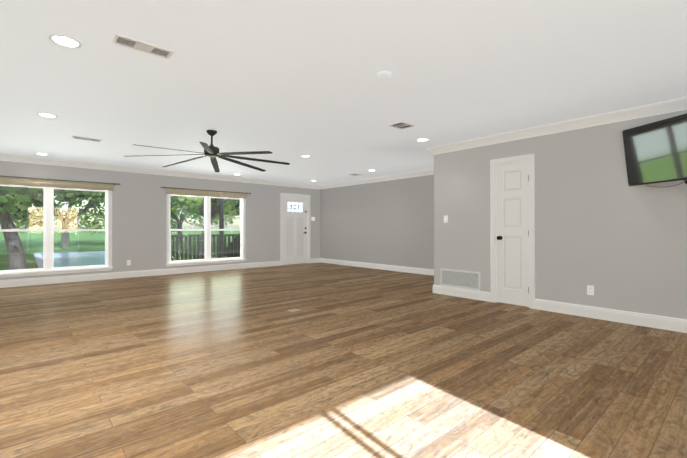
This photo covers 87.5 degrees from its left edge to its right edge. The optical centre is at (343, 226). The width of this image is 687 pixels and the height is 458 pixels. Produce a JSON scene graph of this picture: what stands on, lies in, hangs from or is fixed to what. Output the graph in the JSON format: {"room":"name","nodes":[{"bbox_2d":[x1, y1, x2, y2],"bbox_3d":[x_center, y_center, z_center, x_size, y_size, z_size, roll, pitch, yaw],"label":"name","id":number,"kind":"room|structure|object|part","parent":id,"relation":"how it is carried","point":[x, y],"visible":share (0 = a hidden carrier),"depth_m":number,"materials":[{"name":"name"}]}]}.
{"room":"living room","nodes":[
{"label":"living room","id":0,"kind":"room"},
{"bbox_2d":[0,161,319,279],"bbox_3d":[-3.786,-0.087,8.877,8.290,2.440,0.150,0,0,-42],"label":"wall","id":1,"kind":"structure","parent":0,"point":[139,220],"depth_m":8.24,"materials":[{"name":"grey paint"}]},
{"bbox_2d":[0,185,112,277],"bbox_3d":[-5.797,0.039,7.055,2.144,1.800,0.185,0,0,-42],"label":"window","id":2,"kind":"structure","parent":1,"relation":"in","point":[48,230],"depth_m":7.08,"materials":[{"name":"white paint"}]},
{"bbox_2d":[0,175,119,190],"bbox_3d":[-5.738,-0.853,6.992,2.390,0.186,0.084,0,0,-42],"label":"window shade","id":3,"kind":"object","parent":2,"relation":"attached to","point":[32,182],"visible":0.98,"depth_m":7.05,"materials":[{"name":"beige fabric"}]},
{"bbox_2d":[0,262,279,287],"bbox_3d":[-4.271,1.060,8.330,6.485,0.140,0.017,0,0,-42],"label":"baseboard","id":4,"kind":"structure","parent":1,"relation":"attached to","point":[127,274],"depth_m":7.83,"materials":[{"name":"white paint"}]},
{"bbox_2d":[0,154,319,188],"bbox_3d":[-3.675,-1.251,8.824,7.900,0.111,0.086,0,0,-42],"label":"crown molding","id":5,"kind":"structure","parent":1,"relation":"attached to","point":[3,157],"depth_m":7.98,"materials":[{"name":"white paint"}]},
{"bbox_2d":[165,194,246,266],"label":"window","id":6,"kind":"structure","parent":1,"relation":"in","point":[207,229],"depth_m":9.56,"materials":[{"name":"white paint"}]},
{"bbox_3d":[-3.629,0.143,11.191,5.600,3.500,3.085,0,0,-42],"label":"deck railing","id":7,"kind":"part","parent":6,"relation":"part of","materials":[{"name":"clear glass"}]},
{"bbox_2d":[161,186,250,198],"bbox_3d":[-3.391,-0.844,9.075,2.286,0.186,0.084,0,0,-42],"label":"window shade","id":8,"kind":"object","parent":6,"relation":"attached to","point":[185,191],"visible":1,"depth_m":8.99,"materials":[{"name":"beige fabric"}]},
{"bbox_2d":[283,196,306,264],"bbox_3d":[-1.465,0.123,10.856,0.906,2.021,0.094,0,0,-42],"label":"front door","id":9,"kind":"structure","parent":1,"relation":"in","point":[294,230],"depth_m":10.85,"materials":[{"name":"white paint"}]},
{"bbox_2d":[280,193,309,265],"bbox_3d":[-1.489,0.080,10.897,1.080,2.125,0.167,0,0,-42],"label":"door frame","id":10,"kind":"structure","parent":1,"relation":"attached to","point":[281,221],"depth_m":10.77,"materials":[{"name":"white paint"}]},
{"bbox_2d":[310,258,319,261],"bbox_3d":[-0.906,1.074,11.316,0.355,0.140,0.017,0,0,-42],"label":"baseboard","id":11,"kind":"structure","parent":1,"relation":"attached to","point":[313,259],"depth_m":11.33,"materials":[{"name":"white paint"}]},
{"bbox_2d":[0,262,686,457],"bbox_3d":[-0.141,1.173,4.764,8.290,0.120,11.133,0,0,-42],"label":"floor","id":12,"kind":"structure","parent":0,"point":[345,361],"depth_m":2.69,"materials":[{"name":"brown wood"}]},
{"bbox_2d":[433,285,489,301],"bbox_3d":[1.856,1.048,5.669,0.017,0.140,0.965,0,0,-42],"label":"baseboard","id":13,"kind":"structure","parent":12,"relation":"on","point":[451,291],"depth_m":5.64,"materials":[{"name":"white paint"}]},
{"bbox_2d":[535,299,686,332],"bbox_3d":[3.803,1.037,3.477,0.017,0.140,3.670,0,0,-42],"label":"baseboard","id":14,"kind":"structure","parent":12,"relation":"on","point":[654,321],"depth_m":4.18,"materials":[{"name":"white paint"}]},
{"bbox_2d":[0,0,686,185],"bbox_3d":[-0.141,-1.387,4.776,8.290,0.120,11.133,0,0,-42],"label":"ceiling","id":15,"kind":"structure","parent":0,"point":[291,82],"depth_m":3.19,"materials":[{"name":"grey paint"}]},
{"bbox_2d":[37,113,56,117],"bbox_3d":[-3.534,-1.325,4.282,0.192,0.006,0.192,0,0,-42],"label":"recessed light","id":16,"kind":"object","parent":15,"relation":"in","point":[47,115],"visible":1,"depth_m":4.29,"materials":[{"name":"white paint"}]},
{"bbox_2d":[48,34,81,47],"bbox_3d":[-2.006,-1.333,2.590,0.192,0.006,0.192,0,0,-42],"label":"recessed light","id":17,"kind":"object","parent":15,"relation":"in","point":[64,41],"visible":1,"depth_m":2.59,"materials":[{"name":"white paint"}]},
{"bbox_2d":[72,136,101,141],"bbox_3d":[-3.857,-1.317,5.399,0.360,0.012,0.150,0,0,-42],"label":"ceiling vent","id":18,"kind":"object","parent":15,"relation":"in","point":[86,138],"visible":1,"depth_m":5.38,"materials":[{"name":"white metal"}]},
{"bbox_2d":[112,33,173,58],"bbox_3d":[-1.481,-1.330,2.662,0.380,0.012,0.150,0,0,-42],"label":"ceiling vent","id":19,"kind":"object","parent":15,"relation":"in","point":[132,43],"visible":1,"depth_m":2.65,"materials":[{"name":"white metal"}]},
{"bbox_2d":[124,130,289,171],"bbox_3d":[-1.828,-1.117,4.980,2.052,0.416,2.052,0,0,-42],"label":"ceiling fan","id":20,"kind":"object","parent":15,"relation":"hanging from","point":[211,151],"visible":1,"depth_m":4.98,"materials":[{"name":"black metal"}]},
{"bbox_2d":[377,71,391,78],"bbox_3d":[0.357,-1.319,3.136,0.124,0.030,0.124,0,0,-42],"label":"smoke detector","id":21,"kind":"object","parent":15,"relation":"attached to","point":[384,74],"visible":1,"depth_m":3.10,"materials":[{"name":"white plastic"}]},
{"bbox_2d":[389,122,414,129],"bbox_3d":[0.762,-1.321,4.699,0.260,0.012,0.220,0,0,-42],"label":"ceiling vent","id":22,"kind":"object","parent":15,"relation":"in","point":[401,125],"visible":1,"depth_m":4.70,"materials":[{"name":"white metal"}]},
{"bbox_2d":[416,138,428,140],"bbox_3d":[1.204,-1.320,5.466,0.192,0.006,0.192,0,0,-42],"label":"recessed light","id":23,"kind":"object","parent":15,"relation":"in","point":[423,139],"visible":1,"depth_m":5.45,"materials":[{"name":"white paint"}]},
{"bbox_2d":[427,97,686,154],"bbox_3d":[3.186,-1.273,4.129,0.086,0.111,5.269,0,0,-42],"label":"crown molding","id":24,"kind":"structure","parent":15,"relation":"attached to","point":[669,106],"depth_m":4.47,"materials":[{"name":"white paint"}]},
{"bbox_2d":[320,175,433,268],"bbox_3d":[1.651,-0.087,8.882,0.150,2.440,7.060,0,0,-42],"label":"wall","id":25,"kind":"structure","parent":0,"point":[390,222],"depth_m":9.49,"materials":[{"name":"grey paint"}]},
{"bbox_2d":[320,258,433,275],"bbox_3d":[1.091,1.065,9.382,0.017,0.140,5.560,0,0,-42],"label":"baseboard","id":26,"kind":"structure","parent":25,"relation":"attached to","point":[331,261],"depth_m":9.47,"materials":[{"name":"white paint"}]},
{"bbox_2d":[320,169,433,188],"bbox_3d":[1.095,-1.249,9.335,0.086,0.111,5.467,0,0,-42],"label":"crown molding","id":27,"kind":"structure","parent":25,"relation":"attached to","point":[426,172],"depth_m":9.40,"materials":[{"name":"white paint"}]},
{"bbox_2d":[434,110,686,318],"bbox_3d":[3.383,-0.110,4.080,0.150,2.440,5.423,0,0,-42],"label":"wall","id":28,"kind":"structure","parent":0,"point":[610,234],"depth_m":4.43,"materials":[{"name":"grey paint"}]},
{"bbox_2d":[441,268,479,290],"bbox_3d":[1.839,0.833,5.692,0.014,0.280,0.690,0,0,-42],"label":"air vent grille","id":29,"kind":"object","parent":28,"relation":"attached to","point":[460,279],"visible":1,"depth_m":5.67,"materials":[{"name":"white metal"}]},
{"bbox_2d":[490,154,534,308],"bbox_3d":[2.433,0.065,5.129,0.167,2.100,0.615,0,0,-42],"label":"door frame","id":30,"kind":"structure","parent":28,"relation":"attached to","point":[530,158],"depth_m":5.13,"materials":[{"name":"white paint"}]},
{"bbox_2d":[497,161,528,306],"bbox_3d":[2.389,0.101,5.078,0.110,2.007,0.467,0,0,-42],"label":"closet door","id":31,"kind":"structure","parent":28,"relation":"in","point":[513,233],"depth_m":5.09,"materials":[{"name":"white paint"}]},
{"bbox_2d":[587,285,593,294],"bbox_3d":[3.011,0.778,4.376,0.008,0.115,0.070,0,0,-42],"label":"outlet","id":32,"kind":"object","parent":28,"relation":"attached to","point":[590,290],"visible":1,"depth_m":4.37,"materials":[{"name":"white plastic"}]},
{"bbox_2d":[622,113,686,186],"bbox_3d":[3.428,-0.533,3.556,0.249,1.133,1.156,0,0,-13],"label":"wall-mounted tv","id":33,"kind":"object","parent":28,"relation":"attached to","point":[656,152],"visible":0.98,"depth_m":3.77,"materials":[{"name":"black plastic"}]},
{"label":"outside","id":34,"kind":"structure","parent":0,"visible":0},
{"bbox_2d":[0,230,239,269],"bbox_3d":[-97.782,2.636,140.162,560.000,0.320,660.000,0,0,-42],"label":"ground","id":35,"kind":"structure","parent":34,"point":[31,259],"depth_m":43.13,"materials":[{"name":"green plant"}]},
{"bbox_2d":[0,186,98,269],"bbox_3d":[-12.947,-4.017,12.363,15.265,12.300,15.459,0,0,-42],"label":"tree","id":36,"kind":"object","parent":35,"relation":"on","point":[5,212],"depth_m":13.03,"materials":[{"name":"green plant"}]},
{"bbox_2d":[5,187,104,246],"bbox_3d":[-27.052,-4.061,34.951,16.345,12.531,18.376,0,0,-42],"label":"tree","id":37,"kind":"object","parent":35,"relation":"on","point":[58,214],"depth_m":35.21,"materials":[{"name":"green plant"}]},
{"bbox_2d":[33,250,104,267],"bbox_3d":[-15.054,1.523,21.722,5.400,0.840,15.700,0,0,-42],"label":"pool","id":38,"kind":"object","parent":35,"relation":"on","point":[63,258],"depth_m":21.17,"materials":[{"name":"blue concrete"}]},
{"bbox_2d":[92,191,239,258],"bbox_3d":[-7.978,-2.871,20.333,12.651,10.057,13.414,0,0,-42],"label":"tree","id":39,"kind":"object","parent":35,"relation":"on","point":[228,202],"depth_m":20.43,"materials":[{"name":"green plant"}]},
{"bbox_2d":[170,197,239,241],"bbox_3d":[-23.185,-4.522,49.790,17.117,13.591,17.390,0,0,-42],"label":"tree","id":40,"kind":"object","parent":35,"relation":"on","point":[183,214],"depth_m":48.31,"materials":[{"name":"green plant"}]},
{"bbox_2d":[171,196,238,215],"bbox_3d":[-7.496,-4.090,30.041,14.522,12.542,14.887,0,0,-42],"label":"tree","id":41,"kind":"object","parent":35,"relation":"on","point":[194,207],"depth_m":28.66,"materials":[{"name":"green plant"}]}
]}

